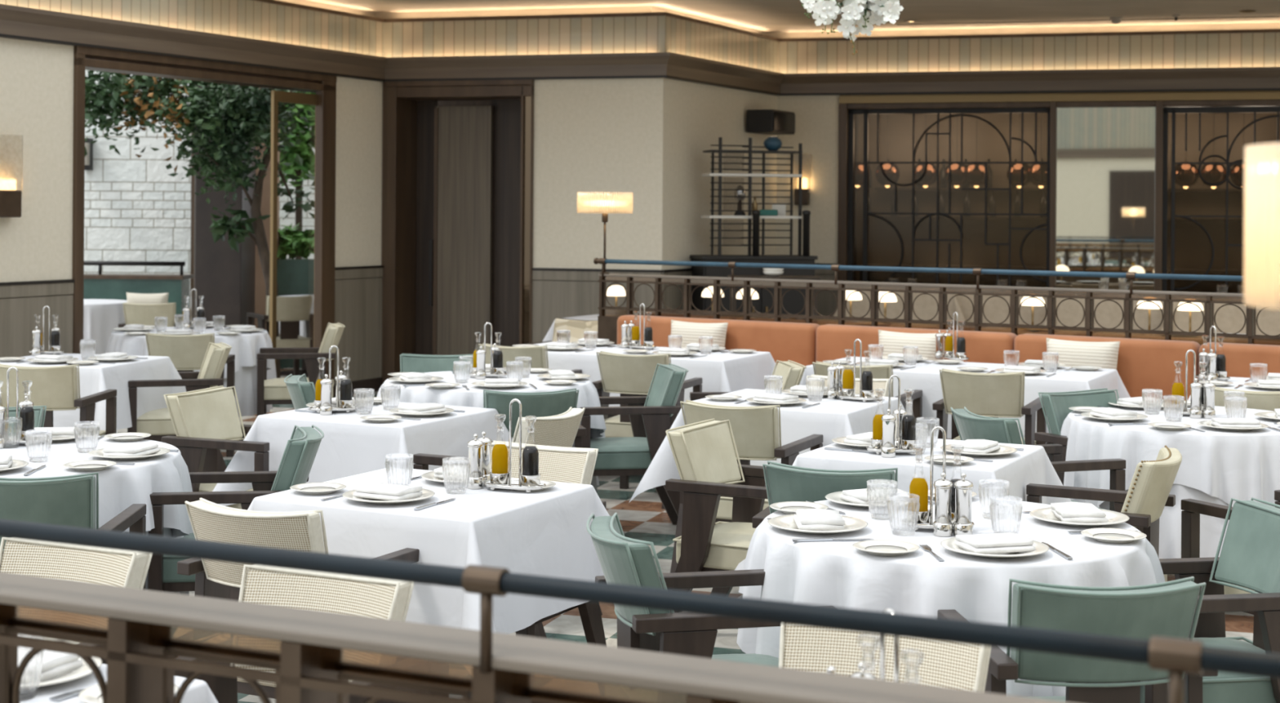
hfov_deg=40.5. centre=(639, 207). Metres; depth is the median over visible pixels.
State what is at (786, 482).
armchair
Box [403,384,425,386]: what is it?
table knife
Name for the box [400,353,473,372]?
armchair
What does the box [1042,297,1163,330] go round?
tablecloth
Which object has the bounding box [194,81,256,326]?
wall
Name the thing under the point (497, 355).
vinegar bottle
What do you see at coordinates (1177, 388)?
oil
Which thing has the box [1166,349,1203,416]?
stand
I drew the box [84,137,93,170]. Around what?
wall lantern
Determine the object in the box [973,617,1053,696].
tablecloth
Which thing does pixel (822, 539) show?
table knife
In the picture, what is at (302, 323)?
tablecloth
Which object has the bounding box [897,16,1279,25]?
trim
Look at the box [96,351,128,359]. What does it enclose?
napkin
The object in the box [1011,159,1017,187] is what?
bottle
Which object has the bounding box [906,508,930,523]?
cup
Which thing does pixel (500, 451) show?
oil bottle
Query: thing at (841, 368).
pepper mill
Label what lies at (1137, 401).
napkin
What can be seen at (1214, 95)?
trim
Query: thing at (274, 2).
trim
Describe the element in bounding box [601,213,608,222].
socket
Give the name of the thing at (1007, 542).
napkin
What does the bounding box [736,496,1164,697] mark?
tablecloth
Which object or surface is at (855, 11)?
chandelier
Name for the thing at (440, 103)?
wall
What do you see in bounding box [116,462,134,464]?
fork
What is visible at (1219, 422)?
napkin
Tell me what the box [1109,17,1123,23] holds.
smoke detector
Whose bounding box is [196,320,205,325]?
cup
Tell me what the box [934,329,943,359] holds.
pepper mill
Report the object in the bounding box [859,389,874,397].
cup
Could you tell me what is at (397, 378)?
dinner plate
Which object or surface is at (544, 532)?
tablecloth
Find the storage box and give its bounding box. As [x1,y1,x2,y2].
[759,208,777,215]
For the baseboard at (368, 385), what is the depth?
15.26 m
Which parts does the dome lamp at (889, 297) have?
stem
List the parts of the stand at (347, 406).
handle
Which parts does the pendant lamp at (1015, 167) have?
globe, cord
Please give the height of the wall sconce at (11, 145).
0.554 m
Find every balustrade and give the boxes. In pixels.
[0,519,1279,702]
[593,257,1279,345]
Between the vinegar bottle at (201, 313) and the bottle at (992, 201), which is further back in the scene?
the bottle at (992, 201)
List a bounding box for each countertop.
[859,263,1244,275]
[859,263,1244,293]
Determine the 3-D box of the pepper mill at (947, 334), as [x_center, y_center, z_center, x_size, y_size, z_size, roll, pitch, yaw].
[1.830,0.812,10.316,0.053,0.170,0.053,0,0,-30]
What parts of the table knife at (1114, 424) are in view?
handle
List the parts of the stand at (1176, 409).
handle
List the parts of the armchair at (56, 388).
backrest, leg, arm, seat, leg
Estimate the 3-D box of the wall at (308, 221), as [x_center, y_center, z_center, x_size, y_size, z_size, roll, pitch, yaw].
[-3.636,-0.475,20.150,1.286,4.200,0.300,0,0,0]
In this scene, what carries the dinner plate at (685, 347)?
on the tablecloth at (728, 371)
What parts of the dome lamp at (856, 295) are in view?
stem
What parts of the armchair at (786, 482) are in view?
arm, backrest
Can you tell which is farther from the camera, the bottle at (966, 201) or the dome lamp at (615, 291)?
the bottle at (966, 201)
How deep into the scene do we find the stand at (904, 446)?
6.26 m
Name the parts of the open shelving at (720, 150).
post, post, post, rod, rod, rod, rod, rod, rod, rod, rod, rod, rod, rod, rod, rod, post, post, post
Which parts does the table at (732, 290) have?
leg, leg, leg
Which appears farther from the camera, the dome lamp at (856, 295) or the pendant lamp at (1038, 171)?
the pendant lamp at (1038, 171)
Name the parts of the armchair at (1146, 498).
leg, arm, leg, arm, nailhead trim, backrest, seat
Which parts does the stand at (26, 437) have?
handle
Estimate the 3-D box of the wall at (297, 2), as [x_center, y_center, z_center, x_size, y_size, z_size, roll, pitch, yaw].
[-4.057,-1.683,12.624,0.141,0.230,7.279,0,0,27]
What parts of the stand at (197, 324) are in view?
handle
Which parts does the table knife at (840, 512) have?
blade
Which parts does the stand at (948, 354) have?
handle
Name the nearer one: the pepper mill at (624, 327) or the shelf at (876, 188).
the pepper mill at (624, 327)
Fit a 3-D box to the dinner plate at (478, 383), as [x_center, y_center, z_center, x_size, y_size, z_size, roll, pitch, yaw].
[-0.689,0.869,8.491,0.276,0.020,0.276,0,0,0]
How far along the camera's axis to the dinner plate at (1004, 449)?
6.24 m
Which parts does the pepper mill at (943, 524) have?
knob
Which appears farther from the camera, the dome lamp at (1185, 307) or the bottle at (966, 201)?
the bottle at (966, 201)
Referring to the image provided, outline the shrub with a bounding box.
[279,89,315,258]
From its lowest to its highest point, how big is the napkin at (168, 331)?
0.032 m
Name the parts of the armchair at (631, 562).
backrest, leg, arm, leg, arm, seat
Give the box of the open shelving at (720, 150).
[701,137,802,255]
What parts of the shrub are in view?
stem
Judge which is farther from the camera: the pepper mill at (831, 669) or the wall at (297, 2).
the wall at (297, 2)
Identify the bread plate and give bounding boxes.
[0,356,26,361]
[62,460,116,471]
[66,360,98,365]
[78,682,178,702]
[103,432,151,441]
[124,331,149,335]
[143,324,159,327]
[215,331,241,335]
[225,324,242,327]
[289,482,346,494]
[359,414,401,422]
[360,396,394,404]
[387,372,406,377]
[425,382,460,388]
[511,344,538,346]
[514,480,555,491]
[520,368,551,373]
[542,379,577,385]
[622,349,650,353]
[705,394,742,401]
[728,349,756,353]
[769,501,828,514]
[822,360,852,364]
[853,539,919,555]
[855,393,883,398]
[924,454,973,465]
[928,488,977,498]
[933,359,964,364]
[956,366,988,372]
[1068,406,1099,413]
[1071,365,1102,370]
[1080,528,1146,543]
[1147,422,1191,430]
[1171,400,1190,407]
[1198,380,1233,386]
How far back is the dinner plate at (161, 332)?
11.63 m
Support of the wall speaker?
attached to the wall at (695, 115)
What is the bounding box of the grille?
[773,111,795,132]
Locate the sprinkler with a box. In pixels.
[1172,14,1180,20]
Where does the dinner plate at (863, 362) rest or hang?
on the tablecloth at (926, 377)
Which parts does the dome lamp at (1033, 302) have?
stem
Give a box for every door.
[415,100,437,355]
[435,105,493,355]
[491,99,520,346]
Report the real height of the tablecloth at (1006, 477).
0.446 m
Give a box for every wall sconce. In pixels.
[0,133,22,217]
[793,153,811,204]
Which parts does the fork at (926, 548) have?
handle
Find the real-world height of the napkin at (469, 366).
0.032 m
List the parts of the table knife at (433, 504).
handle, blade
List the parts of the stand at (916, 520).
handle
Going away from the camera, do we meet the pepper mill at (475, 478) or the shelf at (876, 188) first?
the pepper mill at (475, 478)
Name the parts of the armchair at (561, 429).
leg, arm, leg, backrest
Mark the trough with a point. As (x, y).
(294, 276)
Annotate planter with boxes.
[84,260,193,323]
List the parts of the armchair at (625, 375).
arm, leg, seat, leg, backrest, leg, arm, leg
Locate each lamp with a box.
[577,191,632,274]
[606,284,626,306]
[701,286,724,311]
[736,288,759,298]
[845,290,862,316]
[853,114,870,187]
[875,114,899,187]
[879,291,897,318]
[914,113,937,187]
[944,113,966,187]
[965,113,989,187]
[1006,112,1030,187]
[1020,296,1044,324]
[1030,112,1047,188]
[1137,300,1162,329]
[1174,151,1199,188]
[1177,302,1203,331]
[1200,112,1226,188]
[1230,112,1244,189]
[1243,142,1279,310]
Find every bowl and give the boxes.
[762,267,783,271]
[762,271,783,276]
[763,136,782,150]
[848,661,877,679]
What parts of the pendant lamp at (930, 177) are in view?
globe, cord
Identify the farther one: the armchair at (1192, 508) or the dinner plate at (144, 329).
the dinner plate at (144, 329)
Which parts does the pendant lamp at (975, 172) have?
cord, globe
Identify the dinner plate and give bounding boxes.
[0,459,28,472]
[13,430,91,442]
[20,657,102,688]
[26,357,78,364]
[87,355,137,361]
[88,446,169,460]
[113,327,154,331]
[156,331,198,334]
[191,323,220,328]
[223,328,264,333]
[306,401,369,408]
[342,488,435,504]
[388,376,444,383]
[389,407,454,416]
[421,471,490,484]
[458,367,510,373]
[471,380,527,388]
[537,373,590,380]
[542,345,583,351]
[571,341,614,346]
[651,351,697,356]
[681,346,725,351]
[746,396,807,405]
[767,514,867,534]
[780,388,826,397]
[825,491,909,508]
[831,436,869,448]
[855,361,904,367]
[880,355,928,362]
[940,444,1017,457]
[940,537,1048,558]
[995,368,1046,375]
[1015,362,1065,368]
[1029,506,1129,526]
[1080,411,1147,422]
[1107,400,1170,409]
[1197,420,1268,431]
[1244,382,1279,390]
[1253,411,1279,421]
[1255,375,1278,380]
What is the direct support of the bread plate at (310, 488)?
on the tablecloth at (544, 532)
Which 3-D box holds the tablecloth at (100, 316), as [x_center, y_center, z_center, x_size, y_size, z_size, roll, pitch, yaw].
[-5.077,1.119,15.692,0.982,0.540,0.971,0,0,0]
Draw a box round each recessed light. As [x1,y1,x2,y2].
[903,20,918,22]
[1239,9,1255,12]
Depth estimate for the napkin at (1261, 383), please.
8.63 m
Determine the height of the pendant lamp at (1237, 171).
1.130 m
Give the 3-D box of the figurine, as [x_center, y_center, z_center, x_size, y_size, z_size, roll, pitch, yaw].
[0.877,-0.067,15.202,0.100,0.270,0.098,0,0,0]
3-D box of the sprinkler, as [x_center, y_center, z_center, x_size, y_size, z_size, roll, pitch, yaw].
[4.769,-1.691,15.414,0.070,0.052,0.070,0,0,0]
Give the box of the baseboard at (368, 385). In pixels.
[333,377,382,397]
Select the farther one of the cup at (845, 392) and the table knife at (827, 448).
the cup at (845, 392)
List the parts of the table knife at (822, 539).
handle, blade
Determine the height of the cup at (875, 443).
0.035 m
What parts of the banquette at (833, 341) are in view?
backrest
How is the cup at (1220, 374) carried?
on the stand at (1220, 375)
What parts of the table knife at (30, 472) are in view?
handle, blade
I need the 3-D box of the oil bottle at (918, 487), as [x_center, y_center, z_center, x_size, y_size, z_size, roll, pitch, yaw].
[0.772,0.761,4.799,0.054,0.212,0.054,0,0,8]
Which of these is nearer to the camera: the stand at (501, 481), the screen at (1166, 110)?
the stand at (501, 481)
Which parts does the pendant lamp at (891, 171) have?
globe, cord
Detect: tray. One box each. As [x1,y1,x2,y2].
[5,436,40,444]
[28,350,63,353]
[179,324,207,327]
[310,405,357,411]
[468,372,506,376]
[484,480,546,489]
[627,344,656,348]
[837,394,877,399]
[866,445,921,453]
[901,518,974,529]
[941,355,969,359]
[1166,408,1190,414]
[1195,374,1230,379]
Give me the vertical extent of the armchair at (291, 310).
0.842 m
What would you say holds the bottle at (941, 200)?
on the shelf at (876, 188)
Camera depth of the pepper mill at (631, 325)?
10.95 m
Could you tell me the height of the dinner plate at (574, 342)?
0.020 m
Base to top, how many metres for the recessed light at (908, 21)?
0.009 m
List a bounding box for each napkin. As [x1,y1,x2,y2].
[0,455,13,468]
[17,646,83,683]
[33,354,72,360]
[34,426,80,438]
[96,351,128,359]
[102,442,159,457]
[122,324,144,329]
[164,328,193,333]
[191,321,214,325]
[230,324,256,330]
[331,396,360,406]
[352,482,422,500]
[398,403,446,413]
[399,372,431,381]
[433,464,492,481]
[466,364,490,370]
[484,377,519,386]
[545,342,577,348]
[548,369,576,377]
[577,337,609,343]
[657,347,689,354]
[686,342,719,349]
[752,392,798,402]
[790,385,827,394]
[793,508,844,530]
[840,486,909,504]
[844,431,872,445]
[864,359,898,365]
[887,353,923,359]
[951,439,1000,453]
[955,532,1035,553]
[1003,365,1040,372]
[1024,359,1058,366]
[1050,502,1108,522]
[1089,407,1137,418]
[1116,396,1163,406]
[1211,417,1262,427]
[1256,379,1279,387]
[1266,373,1279,380]
[1274,408,1279,417]
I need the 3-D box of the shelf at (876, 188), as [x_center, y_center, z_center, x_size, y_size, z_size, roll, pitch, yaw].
[5.582,-0.026,17.399,6.417,0.330,0.250,0,0,15]
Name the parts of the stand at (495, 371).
handle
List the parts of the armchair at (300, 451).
leg, seat, seat frame, arm, leg, arm, leg, backrest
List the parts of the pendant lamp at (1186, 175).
globe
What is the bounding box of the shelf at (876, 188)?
[874,187,1244,222]
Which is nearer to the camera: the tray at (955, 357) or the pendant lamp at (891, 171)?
the tray at (955, 357)
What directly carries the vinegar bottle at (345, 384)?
in the stand at (347, 406)
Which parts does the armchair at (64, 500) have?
backrest, arm, leg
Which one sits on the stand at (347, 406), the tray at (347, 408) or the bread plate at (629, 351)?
the tray at (347, 408)
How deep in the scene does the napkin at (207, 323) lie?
12.43 m
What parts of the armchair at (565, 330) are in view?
arm, backrest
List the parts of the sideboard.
door, door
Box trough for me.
[276,222,314,368]
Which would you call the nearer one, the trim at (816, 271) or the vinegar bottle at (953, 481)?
the vinegar bottle at (953, 481)
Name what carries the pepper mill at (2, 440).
on the tablecloth at (121, 486)
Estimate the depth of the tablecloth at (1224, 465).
6.96 m
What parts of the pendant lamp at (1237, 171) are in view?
globe, cord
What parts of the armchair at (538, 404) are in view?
leg, arm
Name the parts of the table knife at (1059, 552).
blade, handle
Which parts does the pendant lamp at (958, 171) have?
globe, cord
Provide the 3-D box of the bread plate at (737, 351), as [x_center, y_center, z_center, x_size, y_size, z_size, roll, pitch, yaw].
[0.628,0.880,10.610,0.172,0.016,0.172,0,0,0]
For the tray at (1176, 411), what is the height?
0.011 m
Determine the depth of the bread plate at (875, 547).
4.49 m
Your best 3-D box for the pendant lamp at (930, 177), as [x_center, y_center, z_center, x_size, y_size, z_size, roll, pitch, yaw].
[2.870,-0.765,17.391,0.248,1.130,0.248,0,0,0]
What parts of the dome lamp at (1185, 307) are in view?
stem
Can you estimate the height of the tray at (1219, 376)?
0.011 m
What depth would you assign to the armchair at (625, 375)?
9.67 m
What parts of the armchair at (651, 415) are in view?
leg, seat frame, seat, arm, arm, leg, leg, backrest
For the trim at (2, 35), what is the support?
attached to the wall at (37, 77)
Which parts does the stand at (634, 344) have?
handle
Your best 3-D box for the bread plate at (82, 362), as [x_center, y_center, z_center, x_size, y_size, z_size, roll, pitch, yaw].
[-3.066,0.854,9.530,0.172,0.016,0.172,0,0,0]
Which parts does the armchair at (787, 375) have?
arm, backrest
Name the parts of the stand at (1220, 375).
handle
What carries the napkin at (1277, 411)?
on the dinner plate at (1269, 415)
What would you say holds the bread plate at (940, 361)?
on the tablecloth at (926, 377)
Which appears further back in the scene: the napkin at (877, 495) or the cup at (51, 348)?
the cup at (51, 348)
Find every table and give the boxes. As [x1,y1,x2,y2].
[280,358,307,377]
[427,692,448,696]
[727,275,820,315]
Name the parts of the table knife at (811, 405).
handle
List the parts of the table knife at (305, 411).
handle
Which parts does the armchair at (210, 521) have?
arm, leg, seat, seat frame, backrest, arm, leg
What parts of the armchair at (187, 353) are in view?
backrest, leg, arm, leg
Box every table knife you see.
[23,464,45,475]
[294,409,336,413]
[401,475,422,481]
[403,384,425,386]
[413,497,456,510]
[791,537,874,542]
[801,402,820,408]
[805,500,845,514]
[824,447,875,453]
[1041,542,1072,559]
[1108,422,1147,425]
[1267,426,1279,431]
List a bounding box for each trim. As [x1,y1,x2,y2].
[0,0,383,56]
[0,4,386,79]
[0,33,384,81]
[0,279,75,285]
[0,282,73,297]
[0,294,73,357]
[71,45,337,397]
[253,0,384,22]
[333,277,382,383]
[334,265,383,269]
[334,267,382,279]
[383,15,665,57]
[384,12,666,22]
[384,52,670,79]
[384,75,666,81]
[385,79,533,380]
[523,96,531,343]
[532,267,662,272]
[532,270,662,280]
[532,280,654,342]
[662,267,692,272]
[662,270,692,275]
[662,284,691,309]
[664,15,778,72]
[664,75,781,95]
[666,12,779,41]
[666,52,783,93]
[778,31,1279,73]
[779,28,1279,41]
[780,66,1279,93]
[781,88,1279,95]
[814,262,837,265]
[814,269,837,274]
[814,274,837,315]
[837,99,1279,290]
[838,93,1279,103]
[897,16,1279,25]
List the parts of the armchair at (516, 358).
backrest, arm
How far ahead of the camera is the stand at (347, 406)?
7.41 m
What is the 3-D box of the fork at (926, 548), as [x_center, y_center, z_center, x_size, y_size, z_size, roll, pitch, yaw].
[0.751,0.887,4.454,0.021,0.003,0.198,0,0,-5]
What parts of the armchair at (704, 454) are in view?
leg, backrest, seat frame, seat, arm, leg, arm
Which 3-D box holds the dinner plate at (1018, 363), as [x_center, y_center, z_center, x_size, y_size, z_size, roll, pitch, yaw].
[2.253,0.890,9.751,0.276,0.020,0.276,0,0,0]
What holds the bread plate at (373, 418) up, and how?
on the tablecloth at (351, 445)
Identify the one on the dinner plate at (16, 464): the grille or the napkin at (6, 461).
the napkin at (6, 461)
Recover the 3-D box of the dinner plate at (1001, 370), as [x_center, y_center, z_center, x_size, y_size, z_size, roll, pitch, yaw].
[2.058,0.888,9.368,0.276,0.020,0.276,0,0,0]
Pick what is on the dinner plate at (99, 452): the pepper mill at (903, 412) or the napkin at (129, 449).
the napkin at (129, 449)
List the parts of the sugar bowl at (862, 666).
knob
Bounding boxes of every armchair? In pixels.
[0,364,116,435]
[0,471,146,589]
[0,537,152,664]
[4,405,46,436]
[118,302,182,327]
[127,342,231,471]
[145,333,235,457]
[147,424,324,657]
[161,385,269,509]
[174,564,413,702]
[177,497,427,698]
[246,294,313,375]
[257,322,345,416]
[284,373,315,409]
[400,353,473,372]
[413,406,602,638]
[478,342,582,373]
[483,387,586,448]
[490,440,606,699]
[513,317,597,346]
[580,363,688,524]
[586,512,833,666]
[591,351,702,509]
[665,418,769,613]
[670,400,822,573]
[689,360,806,400]
[752,461,897,528]
[778,623,991,692]
[806,374,892,396]
[812,360,922,437]
[932,368,1046,444]
[937,576,1217,702]
[950,406,1125,511]
[1026,445,1182,582]
[1034,387,1120,485]
[1140,497,1279,702]
[1181,489,1279,614]
[1214,386,1279,411]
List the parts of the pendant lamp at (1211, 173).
globe, cord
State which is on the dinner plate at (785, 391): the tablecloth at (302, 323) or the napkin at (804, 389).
the napkin at (804, 389)
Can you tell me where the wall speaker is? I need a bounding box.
[746,109,795,134]
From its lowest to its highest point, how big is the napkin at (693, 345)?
0.032 m
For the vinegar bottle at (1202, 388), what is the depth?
7.48 m
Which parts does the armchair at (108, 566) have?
arm, leg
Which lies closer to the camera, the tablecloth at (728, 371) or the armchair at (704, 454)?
the armchair at (704, 454)
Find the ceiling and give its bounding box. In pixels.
[302,0,1279,32]
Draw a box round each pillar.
[751,209,759,256]
[802,210,810,256]
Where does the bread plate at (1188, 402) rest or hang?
on the tablecloth at (1224, 465)
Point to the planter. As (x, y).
(96, 286)
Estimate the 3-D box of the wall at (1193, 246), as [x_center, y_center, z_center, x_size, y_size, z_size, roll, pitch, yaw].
[5.599,0.089,17.602,7.089,3.200,0.150,0,0,15]
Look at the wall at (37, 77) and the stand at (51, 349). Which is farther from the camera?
the wall at (37, 77)
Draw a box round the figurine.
[733,184,745,215]
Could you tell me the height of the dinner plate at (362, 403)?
0.020 m
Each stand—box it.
[4,366,40,445]
[28,305,63,355]
[179,288,207,328]
[310,345,357,413]
[468,322,506,377]
[484,398,546,493]
[627,303,656,349]
[837,338,877,402]
[866,374,921,454]
[880,608,899,681]
[901,426,974,531]
[941,311,969,360]
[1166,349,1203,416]
[1195,325,1230,381]
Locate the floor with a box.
[116,367,1253,702]
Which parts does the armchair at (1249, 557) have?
leg, arm, leg, seat, arm, backrest, leg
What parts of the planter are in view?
rail post, handrail, marble panel, rail post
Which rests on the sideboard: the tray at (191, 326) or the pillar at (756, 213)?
the pillar at (756, 213)
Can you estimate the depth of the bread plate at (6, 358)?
9.73 m
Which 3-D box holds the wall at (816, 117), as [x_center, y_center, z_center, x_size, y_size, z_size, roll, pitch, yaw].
[1.660,-0.286,17.026,0.611,1.655,0.160,0,0,15]
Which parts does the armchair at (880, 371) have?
backrest, arm, leg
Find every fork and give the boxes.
[48,681,106,701]
[89,435,104,442]
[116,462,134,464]
[320,494,342,500]
[919,544,944,560]
[973,458,993,461]
[1067,530,1137,533]
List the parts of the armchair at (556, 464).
leg, backrest, seat frame, leg, arm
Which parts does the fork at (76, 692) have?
handle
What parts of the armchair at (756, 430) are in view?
leg, seat frame, backrest, seat, leg, arm, leg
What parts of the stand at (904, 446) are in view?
handle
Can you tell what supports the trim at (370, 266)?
attached to the wall at (384, 87)
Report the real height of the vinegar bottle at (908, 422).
0.212 m
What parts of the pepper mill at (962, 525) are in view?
knob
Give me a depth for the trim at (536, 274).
15.00 m
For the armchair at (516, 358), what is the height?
0.842 m
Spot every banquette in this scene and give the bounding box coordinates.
[607,315,819,418]
[815,324,1017,439]
[1013,333,1200,403]
[1198,342,1279,383]
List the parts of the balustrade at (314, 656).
square frame, square frame, glass, square frame, rail post, square frame, rail post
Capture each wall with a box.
[0,37,382,282]
[84,69,191,308]
[190,84,195,321]
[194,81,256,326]
[254,88,279,329]
[277,0,375,17]
[279,89,315,258]
[375,6,651,18]
[378,81,386,384]
[437,100,491,106]
[533,77,663,270]
[651,6,765,35]
[662,77,777,270]
[765,22,1279,38]
[776,94,839,263]
[839,90,1279,97]
[853,114,857,280]
[856,112,1279,281]
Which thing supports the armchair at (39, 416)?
on the floor
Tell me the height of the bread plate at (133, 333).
0.016 m
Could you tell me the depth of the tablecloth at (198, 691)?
3.18 m
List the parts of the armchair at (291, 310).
leg, arm, leg, backrest, seat, leg, leg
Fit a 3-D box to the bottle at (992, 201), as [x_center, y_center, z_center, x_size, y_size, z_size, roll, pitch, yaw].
[3.641,-0.055,17.904,0.080,0.300,0.076,0,0,0]
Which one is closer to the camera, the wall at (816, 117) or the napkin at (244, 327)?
the napkin at (244, 327)
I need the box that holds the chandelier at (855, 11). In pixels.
[800,0,903,54]
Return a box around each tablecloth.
[0,353,186,430]
[0,435,193,537]
[19,663,217,702]
[83,298,127,354]
[105,326,276,379]
[116,506,189,595]
[193,348,272,417]
[212,401,515,506]
[247,466,609,634]
[279,294,314,337]
[377,370,606,438]
[534,342,777,406]
[542,314,599,342]
[591,475,599,492]
[628,388,919,502]
[734,437,1071,570]
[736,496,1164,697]
[799,356,1130,438]
[832,290,965,321]
[955,293,1047,324]
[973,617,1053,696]
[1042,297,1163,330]
[1060,405,1279,507]
[1097,484,1229,558]
[1160,302,1279,335]
[1187,377,1279,400]
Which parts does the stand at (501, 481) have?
handle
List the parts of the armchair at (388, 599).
arm, leg, backrest, arm, leg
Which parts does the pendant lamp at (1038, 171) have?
globe, cord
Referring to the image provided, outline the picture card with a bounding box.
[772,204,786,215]
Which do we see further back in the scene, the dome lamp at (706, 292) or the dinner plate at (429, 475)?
the dome lamp at (706, 292)
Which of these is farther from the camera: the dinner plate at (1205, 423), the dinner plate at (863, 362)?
the dinner plate at (863, 362)
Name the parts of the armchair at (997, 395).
arm, leg, leg, backrest, seat, leg, arm, leg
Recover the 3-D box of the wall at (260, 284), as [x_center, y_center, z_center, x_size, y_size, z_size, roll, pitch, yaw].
[-3.893,-0.477,17.550,0.423,4.200,0.300,0,0,0]
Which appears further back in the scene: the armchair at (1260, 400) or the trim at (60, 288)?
the trim at (60, 288)
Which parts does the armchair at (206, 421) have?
leg, backrest, arm, seat, arm, leg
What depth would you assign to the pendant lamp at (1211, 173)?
16.58 m
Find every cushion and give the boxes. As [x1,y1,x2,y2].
[126,292,168,303]
[670,320,728,349]
[878,329,944,360]
[1046,337,1119,369]
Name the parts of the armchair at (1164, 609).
arm, leg, seat, backrest, leg, arm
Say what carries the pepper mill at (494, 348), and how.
on the tablecloth at (459, 395)
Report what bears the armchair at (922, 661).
on the floor
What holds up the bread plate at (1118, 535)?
on the tablecloth at (835, 573)
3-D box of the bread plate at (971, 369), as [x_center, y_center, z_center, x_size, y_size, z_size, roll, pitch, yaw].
[1.824,0.888,9.510,0.172,0.016,0.172,0,0,0]
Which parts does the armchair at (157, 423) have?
leg, seat, seat frame, arm, arm, leg, backrest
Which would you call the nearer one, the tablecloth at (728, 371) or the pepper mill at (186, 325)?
the tablecloth at (728, 371)
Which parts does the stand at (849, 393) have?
handle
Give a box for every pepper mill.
[0,405,5,448]
[18,395,33,412]
[31,326,41,355]
[51,324,60,353]
[182,305,190,328]
[196,303,204,310]
[320,373,333,414]
[334,370,346,400]
[466,433,484,488]
[475,346,486,379]
[477,431,492,486]
[489,343,499,372]
[621,320,629,347]
[628,320,635,344]
[826,361,838,399]
[826,666,835,673]
[835,360,844,397]
[880,408,896,457]
[893,404,906,445]
[933,472,953,537]
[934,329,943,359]
[942,329,951,355]
[953,472,973,536]
[1189,377,1202,418]
[1198,348,1207,381]
[1202,377,1215,418]
[1206,349,1217,380]
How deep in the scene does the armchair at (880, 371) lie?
9.12 m
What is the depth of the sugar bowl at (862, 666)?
2.73 m
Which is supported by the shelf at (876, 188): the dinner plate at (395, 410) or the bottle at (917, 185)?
the bottle at (917, 185)
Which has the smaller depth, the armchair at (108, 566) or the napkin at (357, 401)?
the armchair at (108, 566)
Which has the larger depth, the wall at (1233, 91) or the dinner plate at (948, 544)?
the wall at (1233, 91)
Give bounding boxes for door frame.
[428,107,438,355]
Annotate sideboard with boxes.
[689,254,817,315]
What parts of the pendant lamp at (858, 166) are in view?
cord, globe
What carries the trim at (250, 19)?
attached to the wall at (37, 77)
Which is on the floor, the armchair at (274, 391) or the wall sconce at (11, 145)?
the armchair at (274, 391)
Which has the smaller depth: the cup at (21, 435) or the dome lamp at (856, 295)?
the cup at (21, 435)
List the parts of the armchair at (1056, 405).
arm, leg, backrest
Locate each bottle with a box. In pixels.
[19,406,34,431]
[50,330,59,346]
[197,309,204,321]
[315,379,321,400]
[340,379,351,399]
[472,350,476,367]
[492,444,507,473]
[493,350,502,368]
[522,445,538,475]
[631,326,639,340]
[644,327,652,341]
[751,195,757,215]
[842,369,853,388]
[861,370,872,390]
[867,187,871,216]
[868,159,871,187]
[872,414,884,439]
[890,190,897,216]
[902,414,915,439]
[909,477,928,511]
[910,190,918,216]
[915,159,923,187]
[938,191,945,216]
[939,159,947,187]
[945,336,952,351]
[951,479,961,512]
[956,337,965,352]
[961,159,969,187]
[963,191,970,217]
[984,159,992,187]
[988,191,995,217]
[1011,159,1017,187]
[1013,191,1022,217]
[1040,191,1046,217]
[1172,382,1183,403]
[1201,383,1204,404]
[1216,354,1226,371]
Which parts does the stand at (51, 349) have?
handle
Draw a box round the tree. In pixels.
[84,70,315,377]
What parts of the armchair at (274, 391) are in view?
leg, leg, seat frame, arm, arm, seat, leg, backrest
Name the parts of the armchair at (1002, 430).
backrest, arm, leg, arm, leg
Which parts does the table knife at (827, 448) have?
handle, blade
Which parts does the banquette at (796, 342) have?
backrest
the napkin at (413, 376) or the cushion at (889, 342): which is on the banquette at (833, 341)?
the cushion at (889, 342)
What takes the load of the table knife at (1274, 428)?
on the tablecloth at (1224, 465)
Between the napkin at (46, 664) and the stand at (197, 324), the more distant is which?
the stand at (197, 324)
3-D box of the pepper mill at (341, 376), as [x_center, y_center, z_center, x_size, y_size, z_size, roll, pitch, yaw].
[-1.296,0.790,7.506,0.053,0.170,0.053,0,0,-8]
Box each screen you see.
[847,107,1050,287]
[1161,106,1279,293]
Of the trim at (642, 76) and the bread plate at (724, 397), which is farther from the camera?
the trim at (642, 76)
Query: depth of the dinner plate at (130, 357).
9.71 m
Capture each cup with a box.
[17,429,35,439]
[48,345,61,351]
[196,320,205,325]
[313,399,320,408]
[338,399,353,408]
[471,366,476,373]
[489,471,508,484]
[491,367,503,374]
[520,473,541,486]
[631,339,639,346]
[643,340,653,346]
[840,387,853,395]
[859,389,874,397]
[871,437,882,448]
[899,438,917,449]
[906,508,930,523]
[944,350,955,356]
[951,512,955,524]
[955,351,966,358]
[1169,402,1185,411]
[1216,370,1226,377]
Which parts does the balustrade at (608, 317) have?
rail post, square frame, square frame, square frame, square frame, square frame, rail post, square frame, square frame, square frame, rail post, square frame, square frame, glass, handrail, square frame, glass, square frame, rail post, square frame, square frame, square frame, square frame, rail post, square frame, square frame, square frame, square frame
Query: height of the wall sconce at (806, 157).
0.499 m
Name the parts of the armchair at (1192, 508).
leg, arm, seat, seat frame, arm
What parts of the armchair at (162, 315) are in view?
arm, arm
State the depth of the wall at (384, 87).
15.49 m
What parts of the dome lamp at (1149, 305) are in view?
stem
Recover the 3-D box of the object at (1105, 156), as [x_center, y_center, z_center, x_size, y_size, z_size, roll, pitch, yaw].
[4.373,0.207,16.294,0.896,2.347,0.020,0,0,15]

